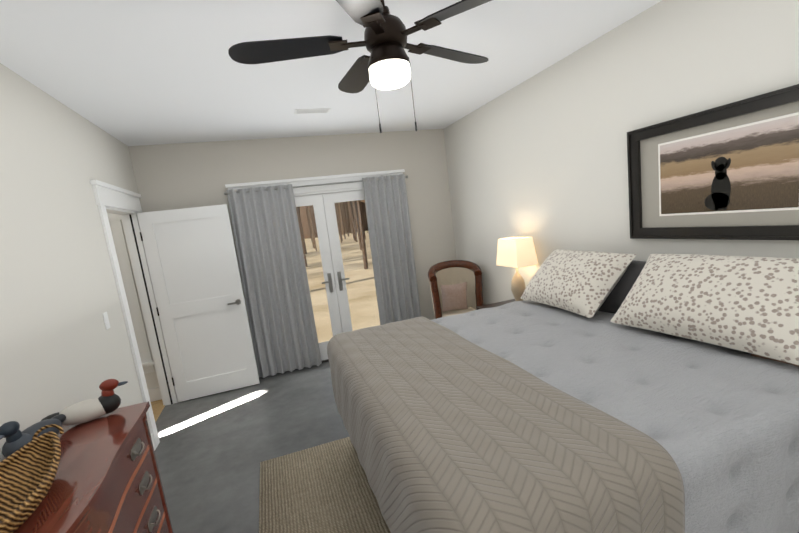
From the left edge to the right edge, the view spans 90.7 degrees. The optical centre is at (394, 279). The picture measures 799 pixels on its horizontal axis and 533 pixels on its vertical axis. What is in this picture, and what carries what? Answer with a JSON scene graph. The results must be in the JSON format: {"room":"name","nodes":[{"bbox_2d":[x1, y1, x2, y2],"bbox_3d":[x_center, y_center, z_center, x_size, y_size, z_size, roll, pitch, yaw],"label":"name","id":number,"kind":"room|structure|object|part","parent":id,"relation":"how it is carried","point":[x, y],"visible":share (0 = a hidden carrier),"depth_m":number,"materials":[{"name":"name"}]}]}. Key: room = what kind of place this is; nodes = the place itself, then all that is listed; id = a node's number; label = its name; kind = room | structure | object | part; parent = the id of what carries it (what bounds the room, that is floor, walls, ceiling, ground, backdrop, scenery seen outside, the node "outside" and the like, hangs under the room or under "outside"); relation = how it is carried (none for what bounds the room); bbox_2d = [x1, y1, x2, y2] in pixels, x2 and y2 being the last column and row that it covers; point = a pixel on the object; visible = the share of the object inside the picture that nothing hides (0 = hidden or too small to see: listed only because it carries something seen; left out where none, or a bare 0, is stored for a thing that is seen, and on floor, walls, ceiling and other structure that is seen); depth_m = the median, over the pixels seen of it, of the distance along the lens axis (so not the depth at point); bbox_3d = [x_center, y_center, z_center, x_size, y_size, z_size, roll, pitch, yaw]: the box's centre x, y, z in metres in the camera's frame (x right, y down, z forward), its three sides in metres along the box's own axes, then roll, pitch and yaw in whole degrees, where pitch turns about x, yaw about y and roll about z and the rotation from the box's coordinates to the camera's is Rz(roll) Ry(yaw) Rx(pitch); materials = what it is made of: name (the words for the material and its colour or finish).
{"room":"bedroom","nodes":[
{"label":"bedroom","id":0,"kind":"room"},
{"bbox_2d":[0,63,150,461],"bbox_3d":[-1.676,0.307,1.356,0.120,2.736,6.400,-10,9,-17],"label":"wall","id":1,"kind":"structure","parent":0,"point":[61,347],"depth_m":2.31,"materials":[{"name":"white paint"}]},
{"bbox_2d":[102,312,110,329],"bbox_3d":[-2.073,0.297,2.844,0.009,0.120,0.070,-10,9,-17],"label":"switch plate","id":2,"kind":"object","parent":1,"relation":"attached to","point":[106,320],"visible":1,"depth_m":2.83,"materials":[{"name":"white plastic"}]},
{"bbox_2d":[90,180,177,447],"bbox_3d":[-2.392,0.291,3.681,0.180,2.235,1.160,-10,9,-17],"label":"door frame","id":3,"kind":"structure","parent":1,"relation":"attached to","point":[125,204],"depth_m":3.95,"materials":[{"name":"white wood"}]},
{"bbox_2d":[150,433,155,450],"bbox_3d":[-1.265,1.634,1.002,0.016,0.140,4.950,-10,9,-17],"label":"baseboard","id":4,"kind":"structure","parent":1,"relation":"attached to","point":[153,442],"depth_m":3.32,"materials":[{"name":"white wood"}]},
{"bbox_2d":[137,204,259,401],"bbox_3d":[-2.061,0.261,4.230,0.852,2.023,0.136,-10,9,-17],"label":"entry door","id":5,"kind":"structure","parent":1,"relation":"in","point":[195,278],"depth_m":4.21,"materials":[{"name":"white wood"}]},
{"bbox_2d":[109,220,158,388],"bbox_3d":[-3.552,0.124,4.041,1.780,2.736,0.120,-10,9,-17],"label":"wall","id":6,"kind":"structure","parent":0,"point":[151,379],"depth_m":4.37,"materials":[{"name":"white paint"}]},
{"bbox_2d":[107,213,154,373],"bbox_3d":[-3.295,0.237,4.080,1.190,1.780,0.130,-10,9,-17],"label":"porch window","id":7,"kind":"structure","parent":6,"relation":"in","point":[115,223],"depth_m":4.21,"materials":[{"name":"white"}]},
{"bbox_2d":[148,387,161,401],"bbox_3d":[-3.373,1.405,4.173,1.780,0.140,0.016,-10,9,-17],"label":"baseboard","id":8,"kind":"structure","parent":6,"relation":"attached to","point":[154,394],"depth_m":4.39,"materials":[{"name":"white wood"}]},
{"bbox_2d":[151,399,164,421],"bbox_3d":[-3.008,1.643,3.133,1.780,0.100,2.260,-10,9,-17],"label":"floor","id":9,"kind":"structure","parent":0,"point":[158,406],"depth_m":4.19,"materials":[{"name":"brown wood"}]},
{"bbox_2d":[154,361,349,532],"bbox_3d":[0.193,1.406,2.099,3.720,0.100,6.160,-10,9,-17],"label":"floor","id":10,"kind":"structure","parent":0,"point":[212,451],"depth_m":3.30,"materials":[{"name":"grey concrete"}]},
{"bbox_2d":[2,401,172,532],"bbox_3d":[-1.165,1.187,1.302,0.494,0.898,1.567,-10,9,-17],"label":"dresser","id":11,"kind":"object","parent":10,"relation":"on","point":[107,479],"visible":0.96,"depth_m":1.59,"materials":[{"name":"brown wood"}]},
{"bbox_2d":[0,424,63,532],"bbox_3d":[-1.214,0.680,1.173,0.282,0.145,0.805,-10,9,-17],"label":"basket tray","id":12,"kind":"object","parent":11,"relation":"on","point":[28,471],"visible":1,"depth_m":1.37,"materials":[{"name":"brown wicker"}]},
{"bbox_2d":[0,414,65,457],"bbox_3d":[-1.515,0.631,1.653,0.134,0.170,0.340,-10,9,-17],"label":"duck decoy","id":13,"kind":"object","parent":11,"relation":"on","point":[14,436],"visible":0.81,"depth_m":1.56,"materials":[{"name":"grey wood"}]},
{"bbox_2d":[41,379,127,424],"bbox_3d":[-1.461,0.589,1.877,0.333,0.170,0.144,-10,9,-17],"label":"duck decoy","id":14,"kind":"object","parent":11,"relation":"on","point":[108,400],"visible":0.98,"depth_m":1.86,"materials":[{"name":"beige wood"}]},
{"bbox_2d":[259,437,390,532],"bbox_3d":[0.614,1.318,1.959,2.480,0.010,2.850,-10,9,-17],"label":"jute rug","id":15,"kind":"object","parent":10,"relation":"on","point":[324,488],"visible":0.27,"depth_m":2.50,"materials":[{"name":"beige wicker"}]},
{"bbox_2d":[327,249,798,532],"bbox_3d":[0.790,0.601,2.235,2.234,1.268,2.285,-10,9,-17],"label":"bed","id":16,"kind":"object","parent":15,"relation":"on","point":[577,391],"visible":1,"depth_m":1.58,"materials":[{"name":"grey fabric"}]},
{"bbox_2d":[327,316,685,532],"bbox_3d":[0.174,0.794,2.027,0.902,0.678,2.250,-10,9,-17],"label":"quilt","id":17,"kind":"object","parent":16,"relation":"on","point":[448,434],"depth_m":1.33,"materials":[{"name":"beige fabric"}]},
{"bbox_2d":[428,260,482,318],"bbox_3d":[0.760,0.329,4.728,0.635,1.077,0.578,-10,9,-17],"label":"barrel chair","id":18,"kind":"object","parent":10,"relation":"on","point":[456,287],"visible":0.71,"depth_m":4.66,"materials":[{"name":"beige fabric"}]},
{"bbox_2d":[440,281,467,312],"bbox_3d":[0.705,0.210,4.609,0.324,0.342,0.168,-10,9,-17],"label":"chair pillow","id":19,"kind":"object","parent":18,"relation":"on","point":[454,297],"depth_m":4.57,"materials":[{"name":"fabric"}]},
{"bbox_2d":[476,299,514,309],"bbox_3d":[1.175,0.605,3.913,0.485,0.678,0.530,-10,9,-17],"label":"wood nightstand","id":20,"kind":"object","parent":10,"relation":"on","point":[496,304],"depth_m":4.04,"materials":[{"name":"grey wood"}]},
{"bbox_2d":[496,237,537,300],"bbox_3d":[1.199,-0.072,3.844,0.230,0.664,0.350,-10,9,-17],"label":"table lamp","id":21,"kind":"object","parent":20,"relation":"on","point":[516,252],"visible":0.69,"depth_m":3.72,"materials":[{"name":"fabric"},{"name":"ceramic"}]},
{"bbox_2d":[128,129,455,364],"bbox_3d":[-0.905,-0.332,4.865,3.600,2.736,0.120,-10,9,-17],"label":"wall","id":22,"kind":"structure","parent":0,"point":[181,175],"depth_m":4.66,"materials":[{"name":"beige paint"}]},
{"bbox_2d":[225,169,404,362],"bbox_3d":[-0.759,-0.109,4.931,2.120,2.285,0.195,-10,9,-17],"label":"door frame","id":23,"kind":"structure","parent":22,"relation":"attached to","point":[324,189],"depth_m":4.71,"materials":[{"name":"white painted wood"}]},
{"bbox_2d":[224,174,420,377],"bbox_3d":[-0.714,-0.080,4.801,2.176,2.185,0.098,-10,9,-17],"label":"curtains","id":24,"kind":"object","parent":22,"relation":"hanging from","point":[267,236],"visible":0.9,"depth_m":4.68,"materials":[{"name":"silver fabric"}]},
{"bbox_3d":[-0.848,-1.119,4.658,2.176,0.036,0.046,-10,9,-17],"label":"rod","id":25,"kind":"part","parent":24,"relation":"part of","materials":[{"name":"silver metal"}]},
{"bbox_2d":[294,190,378,360],"bbox_3d":[-0.742,-0.028,4.920,1.800,2.051,0.105,-10,9,-17],"label":"french door","id":26,"kind":"structure","parent":22,"relation":"in","point":[329,240],"depth_m":4.90,"materials":[{"name":"white"}]},
{"bbox_2d":[0,0,661,145],"bbox_3d":[-0.096,-1.385,1.687,3.840,0.100,6.400,-10,9,-17],"label":"ceiling","id":27,"kind":"structure","parent":0,"point":[139,72],"depth_m":2.53,"materials":[{"name":"white paint"}]},
{"bbox_2d":[294,108,330,113],"bbox_3d":[-0.751,-1.548,3.634,0.320,0.012,0.120,-10,9,-17],"label":"ceiling vent","id":28,"kind":"object","parent":27,"relation":"in","point":[318,110],"visible":1,"depth_m":3.62,"materials":[{"name":"white metal"}]},
{"bbox_2d":[228,0,491,132],"bbox_3d":[-0.054,-1.007,1.795,1.310,0.686,1.271,-10,9,-17],"label":"fan","id":29,"kind":"object","parent":27,"relation":"hanging from","point":[385,65],"visible":1,"depth_m":1.70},
{"bbox_2d":[444,0,798,304],"bbox_3d":[1.829,-0.296,2.448,0.120,2.736,6.400,-10,9,-17],"label":"wall","id":30,"kind":"structure","parent":0,"point":[540,158],"depth_m":2.89,"materials":[{"name":"white paint"}]},
{"bbox_2d":[627,84,798,239],"bbox_3d":[1.776,-0.576,2.176,0.044,0.708,1.068,-10,9,-17],"label":"picture frame","id":31,"kind":"object","parent":30,"relation":"attached to","point":[729,171],"visible":1,"depth_m":2.15,"materials":[{"name":"black wood"}]},
{"bbox_2d":[659,114,798,214],"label":"print","id":32,"kind":"object","parent":31,"relation":"attached to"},
{"label":"outside","id":33,"kind":"structure","parent":0,"visible":0},
{"bbox_2d":[304,231,379,342],"bbox_3d":[-17.960,-5.070,59.374,85.000,0.130,114.390,-10,9,-17],"label":"ground","id":34,"kind":"structure","parent":33,"point":[317,283],"depth_m":11.55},
{"bbox_2d":[296,200,367,268],"bbox_3d":[-9.419,-11.702,36.280,47.852,17.987,60.448,-10,9,-17],"label":"trees","id":35,"kind":"object","parent":34,"relation":"on","point":[361,235],"depth_m":30.57,"materials":[{"name":"brown plant"}]},
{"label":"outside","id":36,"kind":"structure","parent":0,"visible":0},
{"bbox_2d":[299,200,367,238],"bbox_3d":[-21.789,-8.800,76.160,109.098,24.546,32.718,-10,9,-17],"label":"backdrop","id":37,"kind":"structure","parent":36,"point":[302,216],"depth_m":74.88,"materials":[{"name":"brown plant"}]}
]}

